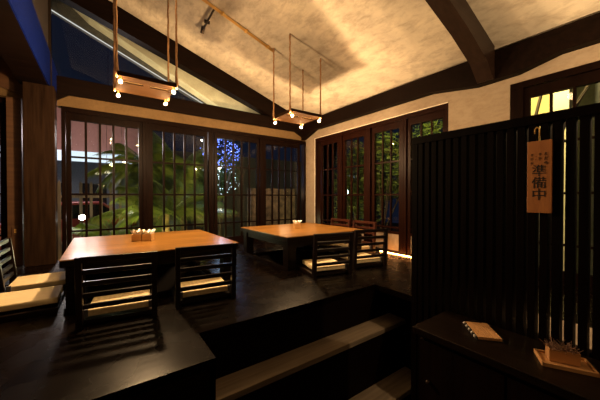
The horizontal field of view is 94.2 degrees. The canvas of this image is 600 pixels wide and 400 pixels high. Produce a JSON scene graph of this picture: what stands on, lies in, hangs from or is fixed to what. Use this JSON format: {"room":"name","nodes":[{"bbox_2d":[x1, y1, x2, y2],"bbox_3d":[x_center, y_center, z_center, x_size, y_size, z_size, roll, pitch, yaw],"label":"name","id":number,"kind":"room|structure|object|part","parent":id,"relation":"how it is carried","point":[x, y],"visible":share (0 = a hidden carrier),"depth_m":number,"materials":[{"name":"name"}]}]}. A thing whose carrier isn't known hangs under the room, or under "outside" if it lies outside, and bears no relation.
{"room":"japanese restaurant","nodes":[
{"label":"japanese restaurant","id":0,"kind":"room"},
{"bbox_2d":[32,0,47,44],"bbox_3d":[-0.935,-2.415,0.351,0.035,1.143,7.700,0,1,-36],"label":"wall","id":1,"kind":"structure","parent":0,"point":[41,6],"depth_m":3.19,"materials":[{"name":"paint"}]},
{"bbox_2d":[0,0,47,84],"bbox_3d":[-1.030,-1.598,0.304,0.258,0.490,7.720,0,1,-36],"label":"trim","id":2,"kind":"structure","parent":1,"relation":"attached to","point":[15,49],"depth_m":2.61,"materials":[{"name":"brown wood"}]},
{"bbox_2d":[48,0,51,85],"bbox_3d":[-3.168,-2.147,3.503,0.060,1.579,0.060,0,1,-36],"label":"trim","id":3,"kind":"structure","parent":1,"relation":"attached to","point":[49,1],"depth_m":3.49,"materials":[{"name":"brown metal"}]},
{"bbox_2d":[86,264,205,303],"bbox_3d":[-1.517,1.034,2.860,1.120,0.390,1.120,0,1,-36],"label":"floor","id":4,"kind":"structure","parent":0,"point":[165,276],"depth_m":3.31,"materials":[{"name":"black wood"}]},
{"bbox_2d":[0,87,303,140],"bbox_3d":[-2.647,-1.310,3.945,6.690,0.205,0.120,0,1,-36],"label":"wall","id":5,"kind":"structure","parent":0,"point":[69,101],"depth_m":4.24,"materials":[{"name":"paint"}]},
{"bbox_2d":[0,97,7,266],"bbox_3d":[-4.048,-0.204,2.923,1.410,1.985,0.115,0,1,-36],"label":"window","id":6,"kind":"structure","parent":5,"relation":"in","point":[3,139],"depth_m":3.27,"materials":[{"name":"brown wood"}]},
{"bbox_3d":[-3.754,-0.176,3.124,0.660,1.925,0.050,0,1,-36],"label":"sash frame","id":7,"kind":"part","parent":6,"relation":"part of","materials":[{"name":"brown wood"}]},
{"bbox_2d":[0,55,21,94],"bbox_3d":[-4.383,-1.559,2.715,2.440,0.620,0.200,0,1,-36],"label":"trim","id":8,"kind":"structure","parent":5,"relation":"attached to","point":[8,81],"depth_m":3.27,"materials":[{"name":"brown wood"}]},
{"bbox_2d":[6,97,23,265],"bbox_3d":[-3.404,-0.208,3.343,0.125,1.985,0.160,0,1,-36],"label":"trim","id":9,"kind":"structure","parent":5,"relation":"attached to","point":[14,108],"depth_m":3.28,"materials":[{"name":"brown wood"}]},
{"bbox_2d":[12,227,18,234],"bbox_3d":[-3.352,0.365,3.280,0.060,0.100,0.008,0,1,-36],"label":"power outlet","id":10,"kind":"object","parent":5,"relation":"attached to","point":[15,230],"visible":1,"depth_m":3.28,"materials":[{"name":"gold metal"}]},
{"bbox_2d":[22,81,57,266],"bbox_3d":[-3.163,-0.299,3.403,0.280,2.165,0.220,0,1,-36],"label":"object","id":11,"kind":"structure","parent":5,"relation":"attached to","point":[39,101],"depth_m":3.32,"materials":[{"name":"brown wood"}]},
{"bbox_2d":[61,106,145,254],"bbox_3d":[-2.695,-0.214,3.889,0.954,1.985,0.115,0,1,-36],"label":"window","id":12,"kind":"structure","parent":5,"relation":"in","point":[68,114],"depth_m":3.81,"materials":[{"name":"brown wood"}]},
{"bbox_2d":[146,118,211,233],"bbox_3d":[-1.913,-0.220,4.447,0.967,1.985,0.115,0,1,-36],"label":"window","id":13,"kind":"structure","parent":5,"relation":"in","point":[152,125],"depth_m":4.40,"materials":[{"name":"brown wood"}]},
{"bbox_2d":[56,75,301,136],"bbox_3d":[-1.526,-1.411,4.756,3.960,0.360,0.200,0,1,-36],"label":"trim","id":14,"kind":"structure","parent":5,"relation":"attached to","point":[66,86],"depth_m":4.26,"materials":[{"name":"brown wood"}]},
{"bbox_2d":[59,0,302,129],"bbox_3d":[-1.588,-2.200,4.654,4.050,1.556,0.160,0,1,-36],"label":"ceiling beam","id":15,"kind":"structure","parent":5,"relation":"attached to","point":[129,26],"depth_m":4.33,"materials":[{"name":"brown wood"}]},
{"bbox_2d":[211,128,261,242],"bbox_3d":[-1.132,-0.226,5.004,0.953,1.985,0.115,0,1,-36],"label":"window","id":16,"kind":"structure","parent":5,"relation":"in","point":[216,133],"depth_m":4.95,"materials":[{"name":"brown wood"}]},
{"bbox_2d":[262,135,305,225],"bbox_3d":[-0.327,-0.233,5.579,1.026,1.985,0.115,0,1,-36],"label":"window","id":17,"kind":"structure","parent":5,"relation":"in","point":[266,140],"depth_m":5.58,"materials":[{"name":"brown wood"}]},
{"bbox_2d":[74,9,258,113],"bbox_3d":[-1.865,-2.178,4.948,3.490,1.332,0.220,0,1,-36],"label":"trim","id":18,"kind":"structure","parent":0,"point":[198,88],"depth_m":4.72,"materials":[{"name":"beige paint"}]},
{"bbox_2d":[51,9,201,102],"bbox_3d":[-2.498,-2.146,4.607,2.466,1.076,0.012,0,1,-36],"label":"trim","id":19,"kind":"structure","parent":18,"relation":"attached to","point":[51,9],"depth_m":4.36,"materials":[{"name":"white"}]},
{"bbox_2d":[51,0,205,103],"bbox_3d":[-2.190,-2.252,4.912,3.343,1.491,0.100,0,1,-36],"label":"trim","id":20,"kind":"structure","parent":18,"relation":"attached to","point":[61,8],"depth_m":4.23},
{"bbox_2d":[126,290,410,399],"bbox_3d":[-0.395,1.322,-0.181,5.530,0.900,3.342,0,1,-36],"label":"step riser","id":21,"kind":"structure","parent":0,"point":[237,350],"depth_m":2.01,"materials":[{"name":"brown wood"}]},
{"bbox_2d":[0,240,592,399],"bbox_3d":[-0.777,0.830,1.390,6.740,0.050,6.350,0,1,-36],"label":"floor","id":22,"kind":"structure","parent":0,"point":[44,357],"depth_m":1.71,"materials":[{"name":"brown wood"}]},
{"bbox_2d":[0,285,63,322],"bbox_3d":[-2.031,0.572,2.021,0.455,0.452,0.446,0,1,-36],"label":"chair","id":23,"kind":"object","parent":22,"relation":"on","point":[15,305],"visible":1,"depth_m":1.96,"materials":[{"name":"beige fabric"}]},
{"bbox_3d":[-1.881,0.780,1.877,0.380,0.040,0.034,0,1,-36],"label":"rail","id":24,"kind":"part","parent":23,"relation":"part of","materials":[{"name":"brown wood"}]},
{"bbox_2d":[0,285,62,311],"bbox_3d":[-2.000,0.720,2.045,0.372,0.044,0.356,0,1,-36],"label":"cushion","id":25,"kind":"object","parent":23,"relation":"on","point":[44,297],"depth_m":1.99,"materials":[{"name":"fabric"}]},
{"bbox_3d":[-2.001,0.774,2.045,0.380,0.024,0.378,0,1,-36],"label":"seat","id":26,"kind":"part","parent":23,"relation":"part of","materials":[{"name":"beige fabric"}]},
{"bbox_2d":[0,238,64,292],"bbox_3d":[-2.331,0.568,2.458,0.455,0.452,0.446,0,1,-36],"label":"chair","id":27,"kind":"object","parent":22,"relation":"on","point":[16,283],"visible":0.74,"depth_m":2.40,"materials":[{"name":"brown wood"}]},
{"bbox_3d":[-2.366,0.571,2.180,0.075,0.452,0.034,0,1,-36],"label":"post","id":28,"kind":"part","parent":27,"relation":"part of","materials":[{"name":"brown wood"}]},
{"bbox_3d":[-2.605,0.567,2.516,0.075,0.452,0.034,0,1,-36],"label":"post","id":29,"kind":"part","parent":27,"relation":"part of","materials":[{"name":"brown wood"}]},
{"bbox_2d":[9,271,64,291],"bbox_3d":[-2.300,0.715,2.482,0.372,0.044,0.356,0,1,-36],"label":"cushion","id":30,"kind":"object","parent":27,"relation":"on","point":[20,283],"depth_m":2.40,"materials":[{"name":"fabric"}]},
{"bbox_2d":[74,251,156,330],"bbox_3d":[-1.272,0.573,1.983,0.446,0.452,0.455,0,1,-29],"label":"chair","id":31,"kind":"object","parent":22,"relation":"on","point":[106,305],"visible":1,"depth_m":1.82,"materials":[{"name":"brown wood"}]},
{"bbox_3d":[-1.362,0.576,1.718,0.034,0.452,0.075,0,1,-29],"label":"post","id":32,"kind":"part","parent":31,"relation":"part of","materials":[{"name":"brown wood"}]},
{"bbox_3d":[-1.290,0.774,2.018,0.378,0.024,0.380,0,1,-29],"label":"seat","id":33,"kind":"part","parent":31,"relation":"part of","materials":[{"name":"beige fabric"}]},
{"bbox_2d":[88,289,149,315],"bbox_3d":[-1.290,0.720,2.018,0.356,0.044,0.372,0,1,-29],"label":"cushion","id":34,"kind":"object","parent":31,"relation":"on","point":[120,309],"depth_m":1.91,"materials":[{"name":"fabric"}]},
{"bbox_3d":[-1.000,0.573,1.915,0.034,0.452,0.075,0,1,-29],"label":"post","id":35,"kind":"part","parent":31,"relation":"part of","materials":[{"name":"brown wood"}]},
{"bbox_2d":[59,230,238,312],"bbox_3d":[-1.513,0.599,2.849,1.320,0.380,1.315,0,1,-36],"label":"dining table","id":36,"kind":"object","parent":22,"relation":"on","point":[164,243],"visible":0.56,"depth_m":2.48,"materials":[{"name":"brown wood"}]},
{"bbox_3d":[-1.648,0.635,2.049,0.110,0.325,0.110,0,1,-36],"label":"leg","id":37,"kind":"part","parent":36,"relation":"part of","materials":[{"name":"brown wood"}]},
{"bbox_2d":[131,229,154,240],"bbox_3d":[-1.576,0.353,2.810,0.229,0.114,0.143,0,1,-6],"label":"napkin holder","id":38,"kind":"object","parent":36,"relation":"on","point":[143,235],"visible":1,"depth_m":2.77,"materials":[{"name":"brown wood"}]},
{"bbox_3d":[-1.517,0.774,2.848,1.270,0.030,1.275,0,1,-36],"label":"rail","id":39,"kind":"part","parent":36,"relation":"part of","materials":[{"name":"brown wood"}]},
{"bbox_3d":[-0.712,0.628,2.717,0.110,0.325,0.110,0,1,-36],"label":"leg","id":40,"kind":"part","parent":36,"relation":"part of","materials":[{"name":"brown wood"}]},
{"bbox_2d":[171,243,236,308],"bbox_3d":[-0.808,0.569,2.314,0.446,0.452,0.455,0,1,-29],"label":"chair","id":41,"kind":"object","parent":22,"relation":"on","point":[190,289],"visible":1,"depth_m":2.16,"materials":[{"name":"brown wood"}]},
{"bbox_3d":[-1.006,0.776,2.251,0.034,0.040,0.380,0,1,-29],"label":"rail","id":42,"kind":"part","parent":41,"relation":"part of","materials":[{"name":"brown wood"}]},
{"bbox_3d":[-0.898,0.572,2.049,0.034,0.452,0.075,0,1,-29],"label":"post","id":43,"kind":"part","parent":41,"relation":"part of","materials":[{"name":"brown wood"}]},
{"bbox_2d":[181,277,227,297],"bbox_3d":[-0.826,0.717,2.349,0.356,0.044,0.372,0,1,-29],"label":"cushion","id":44,"kind":"object","parent":41,"relation":"on","point":[218,290],"depth_m":2.24,"materials":[{"name":"fabric"}]},
{"bbox_3d":[-0.826,0.771,2.349,0.378,0.024,0.380,0,1,-29],"label":"seat","id":45,"kind":"part","parent":41,"relation":"part of","materials":[{"name":"brown wood"}]},
{"bbox_3d":[-0.536,0.570,2.246,0.034,0.452,0.075,0,1,-29],"label":"post","id":46,"kind":"part","parent":41,"relation":"part of","materials":[{"name":"brown wood"}]},
{"bbox_2d":[241,223,364,270],"bbox_3d":[0.007,0.588,3.913,1.250,0.380,1.250,0,1,-36],"label":"dining table","id":47,"kind":"object","parent":22,"relation":"on","point":[285,235],"visible":0.8,"depth_m":3.55,"materials":[{"name":"brown wood"}]},
{"bbox_3d":[-0.746,0.614,4.038,0.110,0.325,0.110,0,1,-36],"label":"leg","id":48,"kind":"part","parent":47,"relation":"part of","materials":[{"name":"brown wood"}]},
{"bbox_3d":[-0.119,0.624,3.160,0.110,0.325,0.110,0,1,-36],"label":"leg","id":49,"kind":"part","parent":47,"relation":"part of","materials":[{"name":"brown wood"}]},
{"bbox_3d":[0.003,0.763,3.912,1.200,0.030,1.210,0,1,-36],"label":"rail","id":50,"kind":"part","parent":47,"relation":"part of","materials":[{"name":"brown wood"}]},
{"bbox_2d":[292,220,301,228],"bbox_3d":[-0.036,0.341,3.935,0.130,0.114,0.145,0,1,-16],"label":"napkin holder","id":51,"kind":"object","parent":47,"relation":"on","point":[297,224],"visible":0.99,"depth_m":3.89,"materials":[{"name":"brown wood"}]},
{"bbox_3d":[0.760,0.617,3.787,0.110,0.325,0.110,0,1,-36],"label":"leg","id":52,"kind":"part","parent":47,"relation":"part of","materials":[{"name":"brown wood"}]},
{"bbox_2d":[298,232,353,278],"bbox_3d":[0.271,0.561,3.047,0.446,0.452,0.455,0,1,-22],"label":"chair","id":53,"kind":"object","parent":22,"relation":"on","point":[314,267],"visible":1,"depth_m":2.89,"materials":[{"name":"brown wood"}]},
{"bbox_3d":[0.065,0.768,3.009,0.034,0.040,0.380,0,1,-22],"label":"rail","id":54,"kind":"part","parent":53,"relation":"part of","materials":[{"name":"brown wood"}]},
{"bbox_3d":[0.149,0.564,2.795,0.034,0.452,0.075,0,1,-22],"label":"post","id":55,"kind":"part","parent":53,"relation":"part of","materials":[{"name":"brown wood"}]},
{"bbox_2d":[302,258,344,270],"bbox_3d":[0.257,0.709,3.085,0.356,0.044,0.372,0,1,-22],"label":"cushion","id":56,"kind":"object","parent":53,"relation":"on","point":[307,265],"depth_m":2.97,"materials":[{"name":"fabric"}]},
{"bbox_3d":[0.257,0.763,3.084,0.378,0.024,0.380,0,1,-22],"label":"seat","id":57,"kind":"part","parent":53,"relation":"part of","materials":[{"name":"brown wood"}]},
{"bbox_3d":[0.532,0.562,2.946,0.034,0.452,0.075,0,1,-22],"label":"post","id":58,"kind":"part","parent":53,"relation":"part of","materials":[{"name":"brown wood"}]},
{"bbox_2d":[312,218,350,247],"bbox_3d":[0.514,0.545,4.575,0.455,0.452,0.446,0,1,-36],"label":"chair","id":59,"kind":"object","parent":22,"relation":"on","point":[348,225],"visible":0.3,"depth_m":4.52,"materials":[{"name":"brown wood"}]},
{"bbox_3d":[0.483,0.747,4.555,0.380,0.024,0.378,0,1,-36],"label":"seat","id":60,"kind":"part","parent":59,"relation":"part of","materials":[{"name":"beige wood"}]},
{"bbox_2d":[324,243,343,245],"bbox_3d":[0.482,0.693,4.554,0.372,0.044,0.356,0,1,-36],"label":"cushion","id":61,"kind":"object","parent":59,"relation":"on","point":[339,243],"depth_m":4.37,"materials":[{"name":"fabric"}]},
{"bbox_2d":[334,220,376,253],"bbox_3d":[0.816,0.549,4.152,0.455,0.452,0.446,0,1,-36],"label":"chair","id":62,"kind":"object","parent":22,"relation":"on","point":[354,221],"visible":0.51,"depth_m":4.13,"materials":[{"name":"brown wood"}]},
{"bbox_2d":[336,244,369,250],"bbox_3d":[0.784,0.698,4.131,0.372,0.044,0.356,0,1,-36],"label":"cushion","id":63,"kind":"object","parent":62,"relation":"on","point":[342,245],"depth_m":4.08,"materials":[{"name":"fabric"}]},
{"bbox_3d":[1.090,0.550,4.094,0.075,0.452,0.034,0,1,-36],"label":"post","id":64,"kind":"part","parent":62,"relation":"part of","materials":[{"name":"red wood"}]},
{"bbox_2d":[336,228,387,269],"bbox_3d":[0.743,0.558,3.384,0.446,0.452,0.455,0,1,-22],"label":"chair","id":65,"kind":"object","parent":22,"relation":"on","point":[360,259],"visible":0.94,"depth_m":3.22,"materials":[{"name":"brown wood"}]},
{"bbox_3d":[0.621,0.560,3.132,0.034,0.452,0.075,0,1,-22],"label":"post","id":66,"kind":"part","parent":65,"relation":"part of","materials":[{"name":"brown wood"}]},
{"bbox_2d":[341,252,379,262],"bbox_3d":[0.729,0.705,3.421,0.356,0.044,0.372,0,1,-22],"label":"cushion","id":67,"kind":"object","parent":65,"relation":"on","point":[376,259],"depth_m":3.30,"materials":[{"name":"fabric"}]},
{"bbox_3d":[0.729,0.759,3.421,0.378,0.024,0.380,0,1,-22],"label":"seat","id":68,"kind":"part","parent":65,"relation":"part of","materials":[{"name":"beige fabric"}]},
{"bbox_3d":[1.004,0.559,3.283,0.034,0.452,0.075,0,1,-22],"label":"post","id":69,"kind":"part","parent":65,"relation":"part of","materials":[{"name":"brown wood"}]},
{"bbox_2d":[538,314,591,351],"bbox_3d":[1.860,0.799,1.336,0.350,0.012,2.000,0,1,-36],"label":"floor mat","id":70,"kind":"object","parent":22,"relation":"on","point":[590,348],"visible":0.02,"depth_m":1.65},
{"bbox_2d":[259,249,342,266],"bbox_3d":[0.007,1.023,3.917,1.050,0.390,1.050,0,1,-36],"label":"floor","id":71,"kind":"structure","parent":0,"point":[307,254],"depth_m":4.45,"materials":[{"name":"black wood"}]},
{"bbox_2d":[216,313,405,399],"bbox_3d":[0.187,1.135,2.135,1.829,0.040,0.185,0,1,-36],"label":"step","id":72,"kind":"structure","parent":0,"point":[232,386],"depth_m":1.95,"materials":[{"name":"brown wood"}]},
{"bbox_2d":[235,324,404,399],"bbox_3d":[0.228,1.377,2.080,1.829,0.442,0.023,0,1,-36],"label":"step riser","id":73,"kind":"structure","parent":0,"point":[344,375],"depth_m":2.15,"materials":[{"name":"brown wood"}]},
{"bbox_2d":[109,0,599,114],"bbox_3d":[0.717,-2.296,1.544,4.190,1.508,7.720,0,1,-36],"label":"ceiling","id":74,"kind":"structure","parent":0,"point":[366,49],"depth_m":3.50,"materials":[{"name":"paint"}]},
{"bbox_2d":[113,0,178,104],"bbox_3d":[-1.557,-1.888,2.800,0.537,1.667,0.470,0,1,-36],"label":"pendant lamp","id":75,"kind":"object","parent":74,"relation":"hanging from","point":[125,82],"visible":1,"depth_m":2.77,"materials":[{"name":"brown wood"}]},
{"bbox_2d":[202,0,272,51],"bbox_3d":[-1.141,-2.398,3.362,1.905,0.654,0.060,0,1,-36],"label":"conduit","id":76,"kind":"object","parent":74,"relation":"attached to","point":[205,1],"visible":0.87,"depth_m":3.60,"materials":[{"name":"gold metal"}]},
{"bbox_2d":[200,9,214,33],"bbox_3d":[-1.213,-2.334,3.654,0.070,0.097,0.519,0,1,-36],"label":"ceiling spotlight","id":77,"kind":"object","parent":76,"relation":"attached to","point":[207,21],"visible":1,"depth_m":3.67,"materials":[{"name":"grey metal"}]},
{"bbox_2d":[273,33,321,127],"bbox_3d":[-0.041,-1.590,3.855,0.537,1.047,0.470,0,1,-36],"label":"pendant lamp","id":78,"kind":"object","parent":74,"relation":"hanging from","point":[296,116],"visible":1,"depth_m":3.81,"materials":[{"name":"brown wood"}]},
{"bbox_2d":[425,0,494,83],"bbox_3d":[0.386,-2.108,1.838,3.990,1.686,0.155,0,1,-36],"label":"beam","id":79,"kind":"structure","parent":74,"relation":"attached to","point":[456,16],"depth_m":2.70,"materials":[{"name":"brown wood"}]},
{"bbox_2d":[349,366,410,399],"bbox_3d":[0.297,1.579,1.986,1.829,0.040,0.214,0,1,-36],"label":"step","id":80,"kind":"structure","parent":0,"point":[397,385],"depth_m":2.30,"materials":[{"name":"brown wood"}]},
{"bbox_2d":[402,394,410,399],"bbox_3d":[0.345,1.674,1.919,1.829,0.150,0.027,0,1,-36],"label":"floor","id":81,"kind":"structure","parent":0,"point":[408,397],"depth_m":2.29,"materials":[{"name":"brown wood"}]},
{"bbox_2d":[305,43,599,222],"bbox_3d":[2.373,-0.305,2.809,0.150,2.290,7.820,0,1,-36],"label":"wall","id":82,"kind":"structure","parent":0,"point":[490,103],"depth_m":3.24,"materials":[{"name":"paint"}]},
{"bbox_2d":[315,132,339,225],"bbox_3d":[0.558,-0.230,5.331,0.115,1.985,0.711,0,1,-36],"label":"window","id":83,"kind":"structure","parent":82,"relation":"in","point":[327,148],"depth_m":5.34,"materials":[{"name":"brown wood"}]},
{"bbox_3d":[0.578,-0.200,5.290,0.050,1.925,0.526,0,1,-36],"label":"sash frame","id":84,"kind":"part","parent":83,"relation":"part of","materials":[{"name":"brown wood"}]},
{"bbox_3d":[0.577,-0.304,5.288,0.004,1.515,0.426,0,1,-36],"label":"pane","id":85,"kind":"part","parent":83,"relation":"part of","materials":[{"name":"clear glass"}]},
{"bbox_2d":[340,125,367,241],"bbox_3d":[0.952,-0.224,4.779,0.115,1.985,0.645,0,1,-36],"label":"window","id":86,"kind":"structure","parent":82,"relation":"in","point":[362,131],"depth_m":4.82,"materials":[{"name":"brown wood"}]},
{"bbox_2d":[314,102,447,222],"bbox_3d":[1.058,-0.224,4.513,0.012,1.991,2.631,0,1,-36],"label":"trim","id":87,"kind":"structure","parent":82,"relation":"attached to","point":[445,102],"depth_m":4.94,"materials":[{"name":"beige wood"}]},
{"bbox_2d":[368,115,403,253],"bbox_3d":[1.327,-0.218,4.253,0.115,1.985,0.647,0,1,-36],"label":"window","id":88,"kind":"structure","parent":82,"relation":"in","point":[395,238],"depth_m":4.21,"materials":[{"name":"brown wood"}]},
{"bbox_3d":[1.323,0.624,4.249,0.018,0.250,0.446,0,1,-36],"label":"kick panel","id":89,"kind":"part","parent":88,"relation":"part of","materials":[{"name":"brown wood"}]},
{"bbox_2d":[403,103,447,255],"bbox_3d":[1.698,-0.213,3.734,0.115,1.985,0.628,0,1,-36],"label":"window","id":90,"kind":"structure","parent":82,"relation":"in","point":[438,112],"depth_m":3.91,"materials":[{"name":"brown wood"}]},
{"bbox_2d":[301,12,599,140],"bbox_3d":[2.347,-1.389,2.705,0.200,0.360,7.700,0,1,-36],"label":"ceiling beam","id":91,"kind":"structure","parent":82,"relation":"attached to","point":[516,59],"depth_m":2.96,"materials":[{"name":"brown wood"}]},
{"bbox_2d":[510,60,599,289],"bbox_3d":[2.817,-0.201,2.167,0.115,1.995,1.957,0,1,-36],"label":"window","id":92,"kind":"structure","parent":82,"relation":"in","point":[521,93],"depth_m":2.67,"materials":[{"name":"brown wood"}]},
{"bbox_3d":[2.817,-0.201,2.167,0.115,1.995,1.957,0,1,-36],"label":"frame","id":93,"kind":"part","parent":92,"relation":"part of","materials":[{"name":"brown wood"}]},
{"bbox_2d":[411,103,599,399],"bbox_3d":[1.420,0.671,1.077,0.070,2.175,2.145,0,1,-36],"label":"wall partition","id":94,"kind":"structure","parent":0,"point":[473,229],"depth_m":1.49,"materials":[{"name":"brown wood"}]},
{"bbox_2d":[527,127,552,212],"bbox_3d":[1.159,-0.146,1.348,0.014,0.417,0.094,0,1,-36],"label":"hanging sign","id":95,"kind":"object","parent":94,"relation":"hanging from","point":[539,153],"visible":1,"depth_m":1.34,"materials":[{"name":"brown wood"}]},
{"bbox_3d":[0.545,1.800,-0.452,6.740,0.050,4.600,0,1,-36],"label":"floor","id":96,"kind":"structure","parent":0,"visible":0},
{"bbox_2d":[419,336,507,399],"bbox_3d":[0.888,1.239,1.446,0.359,1.031,0.398,0,1,-36],"label":"base cabinet","id":97,"kind":"object","parent":96,"relation":"on","point":[446,373],"visible":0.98,"depth_m":1.36,"materials":[{"name":"brown wood"}]},
{"bbox_3d":[1.585,1.250,0.469,0.359,1.031,0.598,0,1,-36],"label":"cabinet","id":98,"kind":"object","parent":96,"relation":"on","visible":0},
{"bbox_2d":[413,311,599,399],"bbox_3d":[1.279,0.712,0.905,0.366,0.035,1.774,0,1,-36],"label":"countertop","id":99,"kind":"structure","parent":98,"relation":"on","point":[516,357],"depth_m":1.25,"materials":[{"name":"brown wood"}]},
{"bbox_2d":[463,322,504,342],"bbox_3d":[0.944,0.678,1.446,0.132,0.020,0.181,0,1,13],"label":"booklet","id":100,"kind":"object","parent":99,"relation":"on","point":[480,331],"visible":1,"depth_m":1.42,"materials":[{"name":"brown paper"}]},
{"bbox_2d":[534,348,599,377],"bbox_3d":[1.115,0.683,1.175,0.176,0.016,0.120,0,1,26],"label":"wooden tray","id":101,"kind":"object","parent":99,"relation":"on","point":[586,368],"visible":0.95,"depth_m":1.15,"materials":[{"name":"brown wood"}]},
{"bbox_2d":[540,336,583,366],"bbox_3d":[1.113,0.638,1.181,0.144,0.094,0.112,0,1,26],"label":"box","id":102,"kind":"object","parent":101,"relation":"on","point":[568,355],"visible":1,"depth_m":1.17,"materials":[{"name":"brown wood"}]},
{"bbox_3d":[-4.578,-2.239,6.046,2.800,0.017,0.020,0,1,-36],"label":"wire","id":103,"kind":"object","parent":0,"visible":0},
{"bbox_2d":[105,125,109,172],"bbox_3d":[-4.328,-1.425,6.233,0.105,1.650,0.110,0,1,-36],"label":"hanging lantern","id":104,"kind":"object","parent":103,"relation":"hanging from","point":[106,125],"visible":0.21,"depth_m":6.23,"materials":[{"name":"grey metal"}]},
{"bbox_3d":[1.890,-0.804,-2.407,6.890,5.300,0.100,0,1,-36],"label":"wall","id":105,"kind":"structure","parent":0,"visible":0},
{"bbox_2d":[8,0,57,91],"bbox_3d":[-1.132,-1.602,0.680,0.012,0.450,8.450,0,1,-36],"label":"trim","id":106,"kind":"structure","parent":105,"relation":"attached to","point":[24,11],"depth_m":2.68,"materials":[{"name":"blue paint"}]},
{"label":"outside","id":107,"kind":"structure","parent":0,"visible":0},
{"bbox_2d":[61,222,398,246],"bbox_3d":[-4.648,1.475,6.528,28.000,0.050,28.000,0,1,-36],"label":"ground","id":108,"kind":"structure","parent":107,"point":[393,224],"depth_m":14.86,"materials":[{"name":"soil"}]},
{"bbox_2d":[0,201,136,250],"bbox_3d":[-6.401,0.743,7.228,1.620,1.399,4.121,0,1,34],"label":"car","id":109,"kind":"object","parent":108,"relation":"on","point":[75,204],"visible":0.06,"depth_m":7.10,"materials":[{"name":"red paint"}]},
{"bbox_2d":[0,107,137,212],"bbox_3d":[-9.861,-0.883,9.588,8.100,4.600,3.320,0,1,-36],"label":"building","id":110,"kind":"structure","parent":108,"relation":"on","point":[77,128],"depth_m":9.93,"materials":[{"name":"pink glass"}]},
{"bbox_2d":[79,215,84,236],"bbox_3d":[-4.565,0.884,5.843,0.105,1.146,0.110,0,1,-36],"label":"garden lamp","id":111,"kind":"object","parent":108,"relation":"on","point":[81,217],"visible":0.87,"depth_m":5.82,"materials":[{"name":"grey metal"}]},
{"bbox_2d":[57,181,138,259],"bbox_3d":[-4.933,0.484,7.088,2.000,1.920,0.060,0,1,-36],"label":"picket fence","id":112,"kind":"object","parent":108,"relation":"on","point":[80,197],"visible":0.21,"depth_m":6.78,"materials":[{"name":"brown wood"}]},
{"bbox_3d":[-4.941,-0.086,7.094,2.000,0.060,0.030,0,1,-36],"label":"rail","id":113,"kind":"part","parent":112,"relation":"part of","materials":[{"name":"brown wood"}]},
{"bbox_2d":[72,216,161,236],"bbox_3d":[-4.152,0.975,6.334,1.898,1.164,1.928,0,1,8],"label":"bush","id":114,"kind":"object","parent":108,"relation":"on","point":[90,226],"visible":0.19,"depth_m":6.03,"materials":[{"name":"green plant"}]},
{"bbox_2d":[87,140,199,198],"bbox_3d":[-3.314,-0.013,6.066,2.044,2.953,2.067,0,1,25],"label":"palm tree","id":115,"kind":"object","parent":108,"relation":"on","point":[158,157],"visible":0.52,"depth_m":5.83,"materials":[{"name":"green plant"}]},
{"bbox_2d":[91,161,237,234],"bbox_3d":[-2.690,0.345,6.024,2.373,2.254,2.458,0,1,14],"label":"palm tree","id":116,"kind":"object","parent":108,"relation":"on","point":[134,200],"visible":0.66,"depth_m":5.68,"materials":[{"name":"green plant"}]},
{"bbox_2d":[128,133,238,230],"bbox_3d":[-3.183,-0.161,7.418,2.598,3.220,2.666,0,1,29],"label":"palm tree","id":117,"kind":"object","parent":108,"relation":"on","point":[178,170],"visible":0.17,"depth_m":6.95,"materials":[{"name":"green plant"}]},
{"bbox_2d":[198,139,239,236],"bbox_3d":[-2.100,-0.136,7.312,1.007,3.160,0.990,0,1,26],"label":"tree","id":118,"kind":"object","parent":108,"relation":"on","point":[220,170],"visible":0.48,"depth_m":7.25,"materials":[{"name":"green plant"}]},
{"bbox_2d":[153,150,300,236],"bbox_3d":[-2.258,-0.091,10.306,5.700,3.000,0.200,0,1,-36],"label":"wall","id":119,"kind":"structure","parent":108,"relation":"on","point":[179,153],"depth_m":10.31,"materials":[{"name":"black"}]},
{"bbox_2d":[247,188,294,226],"bbox_3d":[-0.672,0.588,6.714,1.200,1.720,0.200,0,1,-36],"label":"wall","id":120,"kind":"structure","parent":108,"relation":"on","point":[252,190],"depth_m":6.63,"materials":[{"name":"stone"}]},
{"bbox_2d":[335,140,363,224],"bbox_3d":[1.264,0.029,6.508,1.178,2.845,0.960,0,1,-36],"label":"shrub","id":121,"kind":"object","parent":108,"relation":"on","point":[354,148],"visible":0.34,"depth_m":6.38,"materials":[{"name":"green plant"}]},
{"bbox_2d":[353,132,398,228],"bbox_3d":[1.689,-0.013,5.646,1.227,2.948,0.877,0,1,21],"label":"shrub","id":122,"kind":"object","parent":108,"relation":"on","point":[394,150],"visible":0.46,"depth_m":5.51,"materials":[{"name":"green plant"}]},
{"bbox_2d":[395,119,442,197],"bbox_3d":[2.299,-0.076,5.013,1.104,3.088,0.951,0,1,-36],"label":"shrub","id":123,"kind":"object","parent":108,"relation":"on","point":[425,128],"visible":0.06,"depth_m":4.99,"materials":[{"name":"green plant"}]},
{"bbox_2d":[534,85,590,130],"bbox_3d":[3.375,-0.024,3.737,0.137,3.011,0.796,0,1,-36],"label":"bare tree","id":124,"kind":"object","parent":108,"relation":"on","point":[581,96],"visible":0.14,"depth_m":3.53,"materials":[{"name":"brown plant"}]},
{"bbox_2d":[553,89,572,270],"bbox_3d":[3.765,-0.473,4.016,0.200,3.900,0.190,0,1,-36],"label":"pillar","id":125,"kind":"structure","parent":108,"relation":"on","point":[562,100],"depth_m":3.92,"materials":[{"name":"beige"}]},
{"bbox_2d":[531,83,599,274],"bbox_3d":[5.241,-0.512,2.937,0.150,4.000,5.700,0,1,-36],"label":"wall","id":126,"kind":"structure","parent":108,"relation":"on","point":[592,96],"depth_m":4.17,"materials":[{"name":"beige paint"}]}
]}

